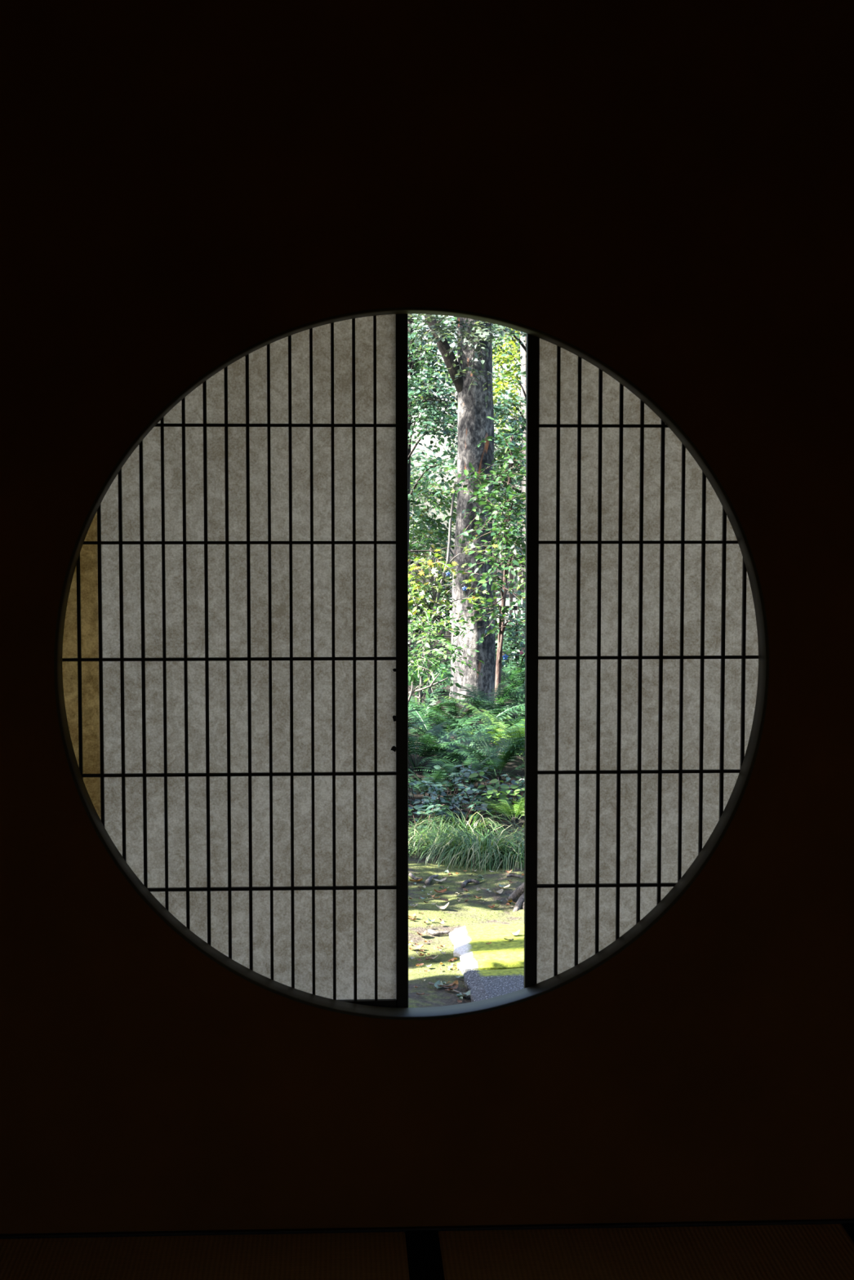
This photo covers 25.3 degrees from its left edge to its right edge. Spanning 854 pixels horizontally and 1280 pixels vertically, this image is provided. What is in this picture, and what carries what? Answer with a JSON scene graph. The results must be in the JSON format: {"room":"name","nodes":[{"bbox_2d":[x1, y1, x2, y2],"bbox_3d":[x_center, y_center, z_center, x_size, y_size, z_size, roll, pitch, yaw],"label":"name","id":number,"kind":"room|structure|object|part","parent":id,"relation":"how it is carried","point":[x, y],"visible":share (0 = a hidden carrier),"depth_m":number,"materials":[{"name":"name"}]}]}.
{"room":"japanese tatami room","nodes":[
{"label":"japanese tatami room","id":0,"kind":"room"},
{"bbox_2d":[0,0,853,1234],"bbox_3d":[-0.014,0.102,3.858,3.900,3.340,0.076,0,4,-3],"label":"wall","id":1,"kind":"structure","parent":0,"point":[659,194],"depth_m":3.80,"materials":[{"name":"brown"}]},
{"bbox_2d":[0,1218,853,1239],"bbox_3d":[-0.011,1.230,3.897,3.600,0.059,0.012,0,4,-3],"label":"baseboard","id":2,"kind":"structure","parent":1,"relation":"attached to","point":[825,1221],"depth_m":3.89,"materials":[{"name":"black wood"}]},
{"bbox_3d":[-0.017,0.798,3.985,3.800,0.033,0.074,0,4,-3],"label":"trim","id":3,"kind":"structure","parent":1,"relation":"attached to","visible":0},
{"bbox_2d":[62,313,408,1007],"bbox_3d":[-0.447,0.044,3.889,0.817,1.485,0.028,0,4,-3],"label":"screen","id":4,"kind":"object","parent":3,"relation":"on","point":[235,656],"visible":0.57,"depth_m":3.89,"materials":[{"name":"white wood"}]},
{"bbox_3d":[-0.447,0.766,3.942,0.768,0.036,0.024,0,4,-3],"label":"rail","id":5,"kind":"part","parent":4,"relation":"part of","materials":[{"name":"black wood"}]},
{"bbox_2d":[524,333,758,987],"bbox_3d":[0.610,0.040,3.939,0.815,1.485,0.028,0,4,-3],"label":"screen","id":6,"kind":"object","parent":3,"relation":"on","point":[642,647],"visible":0.46,"depth_m":3.93,"materials":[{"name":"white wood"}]},
{"bbox_3d":[0.116,1.476,1.217,3.600,0.045,5.400,0,4,-3],"label":"floor","id":7,"kind":"structure","parent":0,"visible":0},
{"bbox_2d":[0,1231,426,1279],"bbox_3d":[-0.418,1.298,2.974,0.898,0.055,1.793,0,4,-3],"label":"mat","id":8,"kind":"object","parent":7,"relation":"on","point":[379,1255],"visible":1,"depth_m":3.75,"materials":[{"name":"black fabric"}]},
{"bbox_2d":[422,1222,853,1279],"bbox_3d":[0.481,1.295,3.017,0.898,0.055,1.793,0,4,-3],"label":"mat","id":9,"kind":"object","parent":7,"relation":"on","point":[785,1251],"visible":0.91,"depth_m":3.76,"materials":[{"name":"black fabric"}]},
{"label":"outside","id":10,"kind":"structure","parent":0,"visible":0},
{"bbox_2d":[408,545,524,1007],"bbox_3d":[-1.371,-0.320,29.020,90.000,0.396,82.000,0,4,-3],"label":"ground","id":11,"kind":"structure","parent":10,"point":[458,914],"depth_m":9.51,"materials":[{"name":"plant"}]},
{"bbox_2d":[408,872,420,879],"bbox_3d":[-0.066,1.227,9.874,0.027,0.026,0.116,-2,5,-27],"label":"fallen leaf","id":12,"kind":"object","parent":11,"relation":"on","point":[410,874],"visible":1,"depth_m":9.87,"materials":[{"name":"grey plant"}]},
{"bbox_2d":[408,681,423,703],"bbox_3d":[-0.093,0.403,13.977,0.141,0.196,0.019,0,4,-3],"label":"dead branch","id":13,"kind":"object","parent":11,"relation":"on","point":[411,690],"visible":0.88,"depth_m":13.97,"materials":[{"name":"brown wood"}]},
{"bbox_3d":[-0.132,0.403,13.975,0.063,0.196,0.019,0,4,-3],"label":"stem","id":14,"kind":"part","parent":13,"relation":"part of","materials":[{"name":"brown wood"}]},
{"bbox_2d":[408,878,422,881],"bbox_3d":[-0.056,1.235,9.807,0.069,0.016,0.041,0,4,-2],"label":"fallen leaf","id":15,"kind":"object","parent":11,"relation":"on","point":[420,879],"visible":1,"depth_m":9.80,"materials":[{"name":"brown plant"}]},
{"bbox_2d":[408,944,423,949],"bbox_3d":[-0.047,1.344,8.341,0.051,0.020,0.048,3,5,34],"label":"fallen leaf","id":16,"kind":"object","parent":11,"relation":"on","point":[420,945],"visible":1,"depth_m":8.35,"materials":[{"name":"beige plant"}]},
{"bbox_2d":[408,829,426,857],"bbox_3d":[-0.361,1.113,10.595,0.778,0.218,0.710,-1,4,-7],"label":"tuft","id":17,"kind":"object","parent":11,"relation":"on","point":[414,829],"visible":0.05,"depth_m":10.48,"materials":[{"name":"green plant"}]},
{"bbox_2d":[408,656,426,676],"bbox_3d":[-0.980,0.043,12.861,1.933,2.131,1.868,-1,4,-13],"label":"leafy shrub","id":18,"kind":"object","parent":11,"relation":"on","point":[408,656],"visible":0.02,"depth_m":12.94,"materials":[{"name":"green plant"}]},
{"bbox_2d":[417,930,426,935],"bbox_3d":[-0.023,1.319,8.575,0.048,0.020,0.035,-2,5,-25],"label":"fallen leaf","id":19,"kind":"object","parent":11,"relation":"on","point":[424,932],"visible":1,"depth_m":8.59,"materials":[{"name":"beige plant"}]},
{"bbox_2d":[408,717,445,729],"bbox_3d":[-0.348,0.633,13.347,0.840,0.456,1.184,-3,5,-32],"label":"fern","id":20,"kind":"object","parent":11,"relation":"on","point":[415,719],"visible":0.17,"depth_m":13.16,"materials":[{"name":"green plant"}]},
{"bbox_2d":[408,662,450,696],"bbox_3d":[-0.104,0.314,16.701,1.169,0.415,1.078,3,5,38],"label":"fern","id":21,"kind":"object","parent":11,"relation":"on","point":[416,678],"visible":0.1,"depth_m":16.56,"materials":[{"name":"green plant"}]},
{"bbox_2d":[408,640,450,676],"bbox_3d":[-0.032,0.222,18.308,1.218,0.364,1.118,1,4,13],"label":"fern","id":22,"kind":"object","parent":11,"relation":"on","point":[414,646],"visible":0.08,"depth_m":18.25,"materials":[{"name":"green plant"}]},
{"bbox_2d":[408,773,451,810],"bbox_3d":[-0.036,0.944,11.633,0.439,0.229,0.242,4,5,40],"label":"shrub","id":23,"kind":"object","parent":11,"relation":"on","point":[437,787],"visible":0.52,"depth_m":11.63,"materials":[{"name":"green plant"}]},
{"bbox_2d":[408,662,450,693],"bbox_3d":[0.146,0.358,16.917,1.123,0.293,1.031,0,4,-3],"label":"fern","id":24,"kind":"object","parent":11,"relation":"on","point":[447,672],"visible":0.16,"depth_m":16.92,"materials":[{"name":"green plant"}]},
{"bbox_2d":[408,799,452,830],"bbox_3d":[-0.007,1.042,11.141,0.284,0.211,0.326,1,4,7],"label":"shrub","id":25,"kind":"object","parent":11,"relation":"on","point":[437,808],"visible":0.74,"depth_m":11.11,"materials":[{"name":"green plant"}]},
{"bbox_2d":[424,874,438,884],"bbox_3d":[0.021,1.239,9.856,0.035,0.030,0.188,1,4,15],"label":"twig","id":26,"kind":"object","parent":11,"relation":"on","point":[428,881],"visible":0.98,"depth_m":9.81,"materials":[{"name":"grey wood"}]},
{"bbox_2d":[424,953,438,959],"bbox_3d":[0.020,1.352,8.138,0.060,0.029,0.044,0,4,-6],"label":"fallen leaf","id":27,"kind":"object","parent":11,"relation":"on","point":[437,956],"visible":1,"depth_m":8.13,"materials":[{"name":"brown plant"}]},
{"bbox_2d":[408,332,457,571],"bbox_3d":[0.029,-1.544,20.374,1.266,3.582,1.841,1,4,17],"label":"broadleaf tree","id":28,"kind":"object","parent":11,"relation":"on","point":[420,513],"visible":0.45,"depth_m":20.15,"materials":[{"name":"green plant"}]},
{"bbox_2d":[408,313,457,645],"bbox_3d":[-0.163,-1.787,21.625,1.433,3.918,1.853,-3,5,-36],"label":"evergreen tree","id":29,"kind":"object","parent":11,"relation":"on","point":[427,594],"visible":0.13,"depth_m":21.48,"materials":[{"name":"green plant"}]},
{"bbox_2d":[408,434,457,631],"bbox_3d":[-0.355,-1.374,25.315,2.144,2.913,2.613,1,4,19],"label":"shrub","id":30,"kind":"object","parent":11,"relation":"on","point":[413,470],"visible":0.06,"depth_m":25.29,"materials":[{"name":"green plant"}]},
{"bbox_2d":[408,795,457,823],"bbox_3d":[0.022,1.019,11.323,0.357,0.203,0.257,-3,5,-37],"label":"shrub","id":31,"kind":"object","parent":11,"relation":"on","point":[431,798],"visible":0.55,"depth_m":11.31,"materials":[{"name":"green plant"}]},
{"bbox_2d":[408,822,458,847],"bbox_3d":[-0.116,1.124,10.875,0.578,0.168,0.534,-1,4,-12],"label":"tuft","id":32,"kind":"object","parent":11,"relation":"on","point":[415,833],"visible":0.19,"depth_m":10.81,"materials":[{"name":"green plant"}]},
{"bbox_2d":[427,982,448,988],"bbox_3d":[0.050,1.391,7.677,0.108,0.009,0.013,3,5,38],"label":"twig","id":33,"kind":"object","parent":11,"relation":"on","point":[428,983],"visible":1,"depth_m":7.69,"materials":[{"name":"brown wood"}]},
{"bbox_2d":[427,928,449,935],"bbox_3d":[0.054,1.323,8.627,0.102,0.023,0.051,0,4,-3],"label":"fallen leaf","id":34,"kind":"object","parent":11,"relation":"on","point":[429,931],"visible":1,"depth_m":8.61,"materials":[{"name":"grey plant"}]},
{"bbox_2d":[434,980,443,988],"bbox_3d":[0.047,1.388,7.673,0.050,0.022,0.040,-4,5,-40],"label":"fallen leaf","id":35,"kind":"object","parent":11,"relation":"on","point":[438,982],"visible":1,"depth_m":7.69,"materials":[{"name":"plant"}]},
{"bbox_2d":[431,877,446,882],"bbox_3d":[0.063,1.233,9.811,0.062,0.027,0.062,3,5,37],"label":"fallen leaf","id":36,"kind":"object","parent":11,"relation":"on","point":[445,878],"visible":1,"depth_m":9.82,"materials":[{"name":"grey plant"}]},
{"bbox_2d":[433,888,447,893],"bbox_3d":[0.067,1.255,9.542,0.054,0.024,0.055,2,5,27],"label":"fallen leaf","id":37,"kind":"object","parent":11,"relation":"on","point":[443,890],"visible":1,"depth_m":9.55,"materials":[{"name":"brown plant"}]},
{"bbox_2d":[435,902,448,909],"bbox_3d":[0.074,1.273,9.135,0.064,0.032,0.047,0,4,-4],"label":"fallen leaf","id":38,"kind":"object","parent":11,"relation":"on","point":[447,904],"visible":1,"depth_m":9.14,"materials":[{"name":"white plant"}]},
{"bbox_2d":[417,768,471,804],"bbox_3d":[0.113,0.919,11.828,0.386,0.235,0.335,0,4,-3],"label":"shrub","id":39,"kind":"object","parent":11,"relation":"on","point":[464,776],"visible":0.66,"depth_m":11.86,"materials":[{"name":"green plant"}]},
{"bbox_3d":[0.205,0.916,11.858,0.128,0.234,0.052,0,4,-3],"label":"stem","id":40,"kind":"part","parent":39,"relation":"part of","materials":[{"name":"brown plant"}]},
{"bbox_2d":[408,680,481,728],"bbox_3d":[-0.035,0.541,14.658,0.953,0.390,0.984,2,5,31],"label":"fern","id":41,"kind":"object","parent":11,"relation":"on","point":[439,704],"visible":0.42,"depth_m":14.70,"materials":[{"name":"green plant"}]},
{"bbox_2d":[408,581,484,728],"bbox_3d":[-0.082,0.143,14.559,1.027,1.183,1.236,2,4,21],"label":"leafy shrub","id":42,"kind":"object","parent":11,"relation":"on","point":[425,649],"visible":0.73,"depth_m":14.62,"materials":[{"name":"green plant"}]},
{"bbox_2d":[408,664,448,703],"bbox_3d":[0.001,0.334,14.108,0.296,0.293,0.138,1,4,15],"label":"dead branch","id":43,"kind":"object","parent":42,"relation":"in","point":[432,684],"visible":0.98,"depth_m":14.08,"materials":[{"name":"brown wood"}]},
{"bbox_3d":[0.006,0.342,14.109,0.299,0.127,0.099,1,4,8],"label":"stem","id":44,"kind":"part","parent":43,"relation":"part of","materials":[{"name":"brown wood"}]},
{"bbox_2d":[408,814,484,857],"bbox_3d":[0.035,1.114,10.720,0.684,0.208,0.690,-2,5,-28],"label":"tuft","id":45,"kind":"object","parent":11,"relation":"on","point":[433,828],"visible":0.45,"depth_m":10.66,"materials":[{"name":"green plant"}]},
{"bbox_2d":[439,982,455,986],"bbox_3d":[0.083,1.390,7.674,0.064,0.015,0.038,-1,4,-14],"label":"fallen leaf","id":46,"kind":"object","parent":11,"relation":"on","point":[453,984],"visible":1,"depth_m":7.68,"materials":[{"name":"plant"}]},
{"bbox_2d":[408,762,491,796],"bbox_3d":[0.001,0.884,12.040,0.870,0.279,0.732,0,4,0],"label":"fern","id":47,"kind":"object","parent":11,"relation":"on","point":[437,776],"visible":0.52,"depth_m":11.99,"materials":[{"name":"green plant"}]},
{"bbox_2d":[412,789,491,821],"bbox_3d":[0.177,1.002,11.442,0.370,0.210,0.415,3,5,39],"label":"shrub","id":48,"kind":"object","parent":11,"relation":"on","point":[460,800],"visible":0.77,"depth_m":11.42,"materials":[{"name":"green plant"}]},
{"bbox_3d":[0.284,1.039,11.391,0.142,0.143,0.008,1,4,17],"label":"stem","id":49,"kind":"part","parent":48,"relation":"part of","materials":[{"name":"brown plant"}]},
{"bbox_3d":[0.285,1.002,11.446,0.140,0.209,0.008,-1,4,-12],"label":"stem","id":50,"kind":"part","parent":48,"relation":"part of","materials":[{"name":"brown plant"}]},
{"bbox_2d":[408,481,497,707],"bbox_3d":[0.133,-0.284,15.043,0.837,1.932,0.971,-2,4,-21],"label":"sapling","id":51,"kind":"object","parent":11,"relation":"on","point":[435,597],"visible":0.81,"depth_m":15.09,"materials":[{"name":"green plant"}]},
{"bbox_2d":[408,693,497,719],"bbox_3d":[0.177,0.554,14.921,0.767,0.314,0.720,4,6,41],"label":"fern","id":52,"kind":"object","parent":11,"relation":"on","point":[452,710],"visible":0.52,"depth_m":14.86,"materials":[{"name":"green plant"}]},
{"bbox_2d":[448,984,457,990],"bbox_3d":[0.105,1.392,7.637,0.050,0.021,0.032,-3,5,-33],"label":"fallen leaf","id":53,"kind":"object","parent":11,"relation":"on","point":[456,985],"visible":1,"depth_m":7.65,"materials":[{"name":"brown plant"}]},
{"bbox_2d":[408,314,501,555],"bbox_3d":[0.006,-1.480,17.084,1.102,3.931,1.760,-2,5,-29],"label":"evergreen tree","id":54,"kind":"object","parent":11,"relation":"on","point":[434,413],"visible":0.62,"depth_m":16.98,"materials":[{"name":"green plant"}]},
{"bbox_2d":[408,718,505,771],"bbox_3d":[-0.009,0.695,12.879,1.226,0.414,1.122,-3,5,-34],"label":"fern","id":55,"kind":"object","parent":11,"relation":"on","point":[428,735],"visible":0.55,"depth_m":12.70,"materials":[{"name":"green plant"}]},
{"bbox_2d":[453,989,466,995],"bbox_3d":[0.131,1.404,7.586,0.008,0.011,0.080,-4,5,-40],"label":"twig","id":56,"kind":"object","parent":11,"relation":"on","point":[455,991],"visible":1,"depth_m":7.59,"materials":[{"name":"brown wood"}]},
{"bbox_2d":[410,749,512,793],"bbox_3d":[0.175,0.855,12.186,0.721,0.302,0.674,-1,4,-15],"label":"fern","id":57,"kind":"object","parent":11,"relation":"on","point":[474,781],"visible":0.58,"depth_m":12.20,"materials":[{"name":"green plant"}]},
{"bbox_2d":[408,702,516,746],"bbox_3d":[0.057,0.640,13.772,1.165,0.407,1.098,1,4,12],"label":"fern","id":58,"kind":"object","parent":11,"relation":"on","point":[425,726],"visible":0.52,"depth_m":13.87,"materials":[{"name":"green plant"}]},
{"bbox_2d":[456,990,470,996],"bbox_3d":[0.153,1.402,7.560,0.058,0.025,0.055,2,5,29],"label":"fallen leaf","id":59,"kind":"object","parent":11,"relation":"on","point":[468,993],"visible":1,"depth_m":7.57,"materials":[{"name":"plant"}]},
{"bbox_2d":[408,804,519,843],"bbox_3d":[0.209,1.070,11.068,0.720,0.216,0.718,-2,5,-29],"label":"tuft","id":60,"kind":"object","parent":11,"relation":"on","point":[479,825],"visible":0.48,"depth_m":11.01,"materials":[{"name":"green plant"}]},
{"bbox_2d":[433,761,494,798],"bbox_3d":[0.241,0.902,12.024,0.393,0.229,0.331,0,4,-3],"label":"shrub","id":61,"kind":"object","parent":11,"relation":"on","point":[437,766],"visible":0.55,"depth_m":12.07,"materials":[{"name":"green plant"}]},
{"bbox_2d":[408,548,522,635],"bbox_3d":[-0.238,-0.572,24.101,13.090,1.241,0.152,0,4,-3],"label":"picket fence","id":62,"kind":"object","parent":11,"relation":"on","point":[511,576],"visible":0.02,"depth_m":24.07,"materials":[{"name":"brown wood"}]},
{"bbox_3d":[-0.237,-0.949,24.041,13.000,0.060,0.037,0,4,-3],"label":"fence rail","id":63,"kind":"part","parent":62,"relation":"part of","materials":[{"name":"wood"}]},
{"bbox_3d":[-0.237,-0.400,24.081,13.000,0.060,0.037,0,4,-3],"label":"fence rail","id":64,"kind":"part","parent":62,"relation":"part of","materials":[{"name":"wood"}]},
{"bbox_2d":[408,816,524,873],"bbox_3d":[0.303,1.124,10.481,0.872,0.240,0.812,-1,4,-19],"label":"tuft","id":65,"kind":"object","parent":11,"relation":"on","point":[450,850],"visible":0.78,"depth_m":10.34,"materials":[{"name":"green plant"}]},
{"bbox_2d":[408,720,524,773],"bbox_3d":[0.188,0.747,12.839,0.920,0.347,1.130,-1,4,-11],"label":"fern","id":66,"kind":"object","parent":11,"relation":"on","point":[443,759],"visible":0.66,"depth_m":12.83,"materials":[{"name":"green plant"}]},
{"bbox_2d":[408,702,524,746],"bbox_3d":[0.381,0.637,13.893,1.143,0.389,0.991,3,5,40],"label":"fern","id":67,"kind":"object","parent":11,"relation":"on","point":[455,721],"visible":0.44,"depth_m":13.89,"materials":[{"name":"green plant"}]},
{"bbox_2d":[408,313,526,707],"bbox_3d":[0.385,-3.292,16.102,4.920,8.201,3.828,0,4,-5],"label":"tree","id":68,"kind":"object","parent":11,"relation":"on","point":[471,374],"visible":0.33,"depth_m":15.85,"materials":[{"name":"grey plant"}]},
{"bbox_2d":[408,546,447,553],"bbox_3d":[-0.006,-0.767,16.386,0.446,0.086,0.092,1,4,12],"label":"dead branch","id":69,"kind":"object","parent":68,"relation":"attached to","point":[411,551],"visible":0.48,"depth_m":16.40,"materials":[{"name":"brown wood"}]},
{"bbox_2d":[410,720,524,780],"bbox_3d":[0.527,0.756,12.527,1.062,0.395,0.968,-2,4,-22],"label":"fern","id":70,"kind":"object","parent":11,"relation":"on","point":[503,758],"visible":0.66,"depth_m":12.56,"materials":[{"name":"green plant"}]},
{"bbox_2d":[460,879,479,888],"bbox_3d":[0.204,1.241,9.733,0.131,0.025,0.087,-3,5,-40],"label":"twig","id":71,"kind":"object","parent":11,"relation":"on","point":[468,881],"visible":1,"depth_m":9.74,"materials":[{"name":"grey wood"}]},
{"bbox_2d":[416,677,524,724],"bbox_3d":[0.584,0.478,15.122,1.244,0.429,1.198,1,4,13],"label":"fern","id":72,"kind":"object","parent":11,"relation":"on","point":[495,695],"visible":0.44,"depth_m":15.21,"materials":[{"name":"green plant"}]},
{"bbox_2d":[425,695,524,745],"bbox_3d":[0.712,0.635,13.514,1.092,0.470,1.376,3,5,38],"label":"fern","id":73,"kind":"object","parent":11,"relation":"on","point":[486,719],"visible":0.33,"depth_m":13.49,"materials":[{"name":"green plant"}]},
{"bbox_2d":[430,316,520,475],"bbox_3d":[2.686,-4.948,34.871,4.950,8.273,4.094,1,4,12],"label":"tree","id":74,"kind":"object","parent":11,"relation":"on","point":[517,343],"visible":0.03,"depth_m":34.81,"materials":[{"name":"green plant"}]},
{"bbox_2d":[432,683,524,728],"bbox_3d":[0.659,0.533,14.819,1.157,0.424,1.433,-2,5,-27],"label":"fern","id":75,"kind":"object","parent":11,"relation":"on","point":[493,706],"visible":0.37,"depth_m":14.92,"materials":[{"name":"green plant"}]},
{"bbox_2d":[434,416,525,706],"bbox_3d":[0.560,-0.570,15.265,1.155,2.465,1.543,-1,4,-17],"label":"tree","id":76,"kind":"object","parent":11,"relation":"on","point":[509,496],"visible":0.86,"depth_m":15.09,"materials":[{"name":"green plant"}]},
{"bbox_2d":[443,318,520,462],"bbox_3d":[2.483,-6.131,39.698,4.939,9.872,4.993,-3,5,-35],"label":"tree","id":77,"kind":"object","parent":11,"relation":"on","point":[506,391],"visible":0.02,"depth_m":38.84,"materials":[{"name":"green plant"}]},
{"bbox_2d":[440,715,524,768],"bbox_3d":[0.708,0.687,12.918,1.202,0.431,1.224,-4,6,-43],"label":"fern","id":78,"kind":"object","parent":11,"relation":"on","point":[519,735],"visible":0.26,"depth_m":12.79,"materials":[{"name":"green plant"}]},
{"bbox_2d":[453,782,514,814],"bbox_3d":[0.348,0.984,11.631,0.399,0.199,0.271,-1,4,-18],"label":"shrub","id":79,"kind":"object","parent":11,"relation":"on","point":[467,790],"visible":0.59,"depth_m":11.63,"materials":[{"name":"green plant"}]},
{"bbox_2d":[444,828,524,872],"bbox_3d":[0.464,1.155,10.381,0.784,0.207,0.687,0,4,4],"label":"tuft","id":80,"kind":"object","parent":11,"relation":"on","point":[520,846],"visible":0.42,"depth_m":10.25,"materials":[{"name":"green plant"}]},
{"bbox_2d":[448,923,524,973],"bbox_3d":[0.746,1.357,8.316,1.274,0.092,0.792,0,4,-3],"label":"paving stone","id":81,"kind":"object","parent":11,"relation":"on","point":[470,946],"visible":0.16,"depth_m":8.21,"materials":[{"name":"stone"}]},
{"bbox_2d":[510,929,519,935],"bbox_3d":[0.389,1.291,8.410,0.038,0.023,0.037,2,5,29],"label":"fallen leaf","id":82,"kind":"object","parent":81,"relation":"on","point":[516,933],"visible":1,"depth_m":8.42,"materials":[{"name":"white plant"}]},
{"bbox_2d":[454,328,525,653],"bbox_3d":[1.047,-1.683,20.917,1.319,3.788,1.753,4,6,42],"label":"broadleaf tree","id":83,"kind":"object","parent":11,"relation":"on","point":[505,383],"visible":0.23,"depth_m":20.43,"materials":[{"name":"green plant"}]},
{"bbox_2d":[454,324,526,559],"bbox_3d":[0.788,-1.341,17.995,1.112,3.552,1.476,0,4,-3],"label":"evergreen tree","id":84,"kind":"object","parent":11,"relation":"on","point":[496,408],"visible":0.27,"depth_m":17.89,"materials":[{"name":"green plant"}]},
{"bbox_2d":[457,788,524,823],"bbox_3d":[0.517,1.009,11.348,0.740,0.219,0.523,-1,4,-8],"label":"fern","id":85,"kind":"object","parent":11,"relation":"on","point":[519,807],"visible":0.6,"depth_m":11.32,"materials":[{"name":"green plant"}]},
{"bbox_2d":[462,968,524,1002],"bbox_3d":[0.821,1.463,6.846,1.263,0.092,2.152,0,4,-3],"label":"paving stone","id":86,"kind":"object","parent":11,"relation":"on","point":[482,984],"visible":0.07,"depth_m":7.62,"materials":[{"name":"grey stone"}]},
{"bbox_2d":[468,769,524,818],"bbox_3d":[0.447,0.941,11.533,0.352,0.308,0.293,-2,5,-23],"label":"shrub","id":87,"kind":"object","parent":11,"relation":"on","point":[504,788],"visible":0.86,"depth_m":11.51,"materials":[{"name":"green plant"}]},
{"bbox_3d":[0.355,0.940,11.535,0.142,0.308,0.008,2,5,28],"label":"stem","id":88,"kind":"part","parent":87,"relation":"part of","materials":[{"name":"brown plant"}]},
{"bbox_2d":[468,737,524,757],"bbox_3d":[0.940,0.779,12.479,1.203,0.376,1.219,4,6,43],"label":"fern","id":89,"kind":"object","parent":11,"relation":"on","point":[523,746],"visible":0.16,"depth_m":12.31,"materials":[{"name":"green plant"}]},
{"bbox_2d":[493,888,502,893],"bbox_3d":[0.353,1.247,9.473,0.056,0.027,0.041,-3,5,-32],"label":"fallen leaf","id":90,"kind":"object","parent":11,"relation":"on","point":[500,891],"visible":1,"depth_m":9.48,"materials":[{"name":"grey plant"}]},
{"bbox_2d":[494,883,510,888],"bbox_3d":[0.380,1.234,9.575,0.063,0.031,0.060,3,5,33],"label":"fallen leaf","id":91,"kind":"object","parent":11,"relation":"on","point":[496,885],"visible":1,"depth_m":9.57,"materials":[{"name":"beige plant"}]},
{"bbox_2d":[485,773,524,804],"bbox_3d":[0.587,0.950,11.914,0.372,0.204,0.330,-2,5,-29],"label":"shrub","id":92,"kind":"object","parent":11,"relation":"on","point":[521,785],"visible":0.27,"depth_m":11.96,"materials":[{"name":"green plant"}]},
{"bbox_2d":[485,706,524,715],"bbox_3d":[0.973,0.565,14.354,0.920,0.415,1.160,-2,5,-25],"label":"fern","id":93,"kind":"object","parent":11,"relation":"on","point":[520,706],"visible":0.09,"depth_m":14.46,"materials":[{"name":"green plant"}]},
{"bbox_2d":[491,385,521,648],"bbox_3d":[1.281,-1.594,22.597,2.037,4.213,1.362,-2,5,-25],"label":"evergreen tree","id":94,"kind":"object","parent":11,"relation":"on","point":[519,440],"visible":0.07,"depth_m":22.28,"materials":[{"name":"green plant"}]},
{"bbox_2d":[489,822,524,860],"bbox_3d":[0.714,1.125,10.554,0.783,0.222,0.733,-3,5,-32],"label":"tuft","id":95,"kind":"object","parent":11,"relation":"on","point":[512,823],"visible":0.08,"depth_m":10.46,"materials":[{"name":"green plant"}]},
{"bbox_2d":[490,677,524,710],"bbox_3d":[0.963,0.485,15.142,1.144,0.444,0.959,1,4,19],"label":"fern","id":96,"kind":"object","parent":11,"relation":"on","point":[509,696],"visible":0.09,"depth_m":15.04,"materials":[{"name":"green plant"}]},
{"bbox_2d":[494,595,524,693],"bbox_3d":[0.879,0.087,16.737,1.078,1.024,1.137,-3,5,-39],"label":"leafy shrub","id":97,"kind":"object","parent":11,"relation":"on","point":[508,629],"visible":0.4,"depth_m":16.62,"materials":[{"name":"green plant"}]},
{"bbox_2d":[495,657,524,689],"bbox_3d":[0.709,0.261,16.892,1.119,0.503,1.119,-1,4,-15],"label":"fern","id":98,"kind":"object","parent":11,"relation":"on","point":[509,675],"visible":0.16,"depth_m":16.98,"materials":[{"name":"green plant"}]},
{"bbox_2d":[494,538,525,634],"bbox_3d":[2.240,-2.110,18.636,3.379,4.976,2.948,-2,5,-26],"label":"broadleaf tree","id":99,"kind":"object","parent":11,"relation":"on","point":[513,602],"visible":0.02,"depth_m":18.91,"materials":[{"name":"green plant"}]},
{"bbox_2d":[495,635,524,679],"bbox_3d":[0.830,0.200,18.285,1.082,0.419,1.067,0,4,-3],"label":"fern","id":100,"kind":"object","parent":11,"relation":"on","point":[520,658],"visible":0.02,"depth_m":18.40,"materials":[{"name":"green plant"}]},
{"bbox_2d":[500,671,524,701],"bbox_3d":[0.835,0.342,16.424,0.971,0.461,1.314,-1,4,-15],"label":"fern","id":101,"kind":"object","parent":11,"relation":"on","point":[522,674],"visible":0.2,"depth_m":16.34,"materials":[{"name":"green plant"}]},
{"bbox_2d":[506,874,523,878],"bbox_3d":[0.459,1.222,9.842,0.110,0.016,0.038,3,5,37],"label":"twig","id":102,"kind":"object","parent":11,"relation":"on","point":[507,875],"visible":1,"depth_m":9.86,"materials":[{"name":"grey wood"}]},
{"bbox_2d":[506,882,524,911],"bbox_3d":[0.493,1.235,9.278,0.191,0.158,0.233,0,4,-3],"label":"tree root","id":103,"kind":"object","parent":11,"relation":"on","point":[518,892],"visible":0.35,"depth_m":9.33,"materials":[{"name":"grey plant"}]},
{"bbox_3d":[0.490,1.224,9.344,0.194,0.145,0.073,1,4,15],"label":"stem","id":104,"kind":"part","parent":103,"relation":"part of","materials":[{"name":"grey plant"}]}
]}

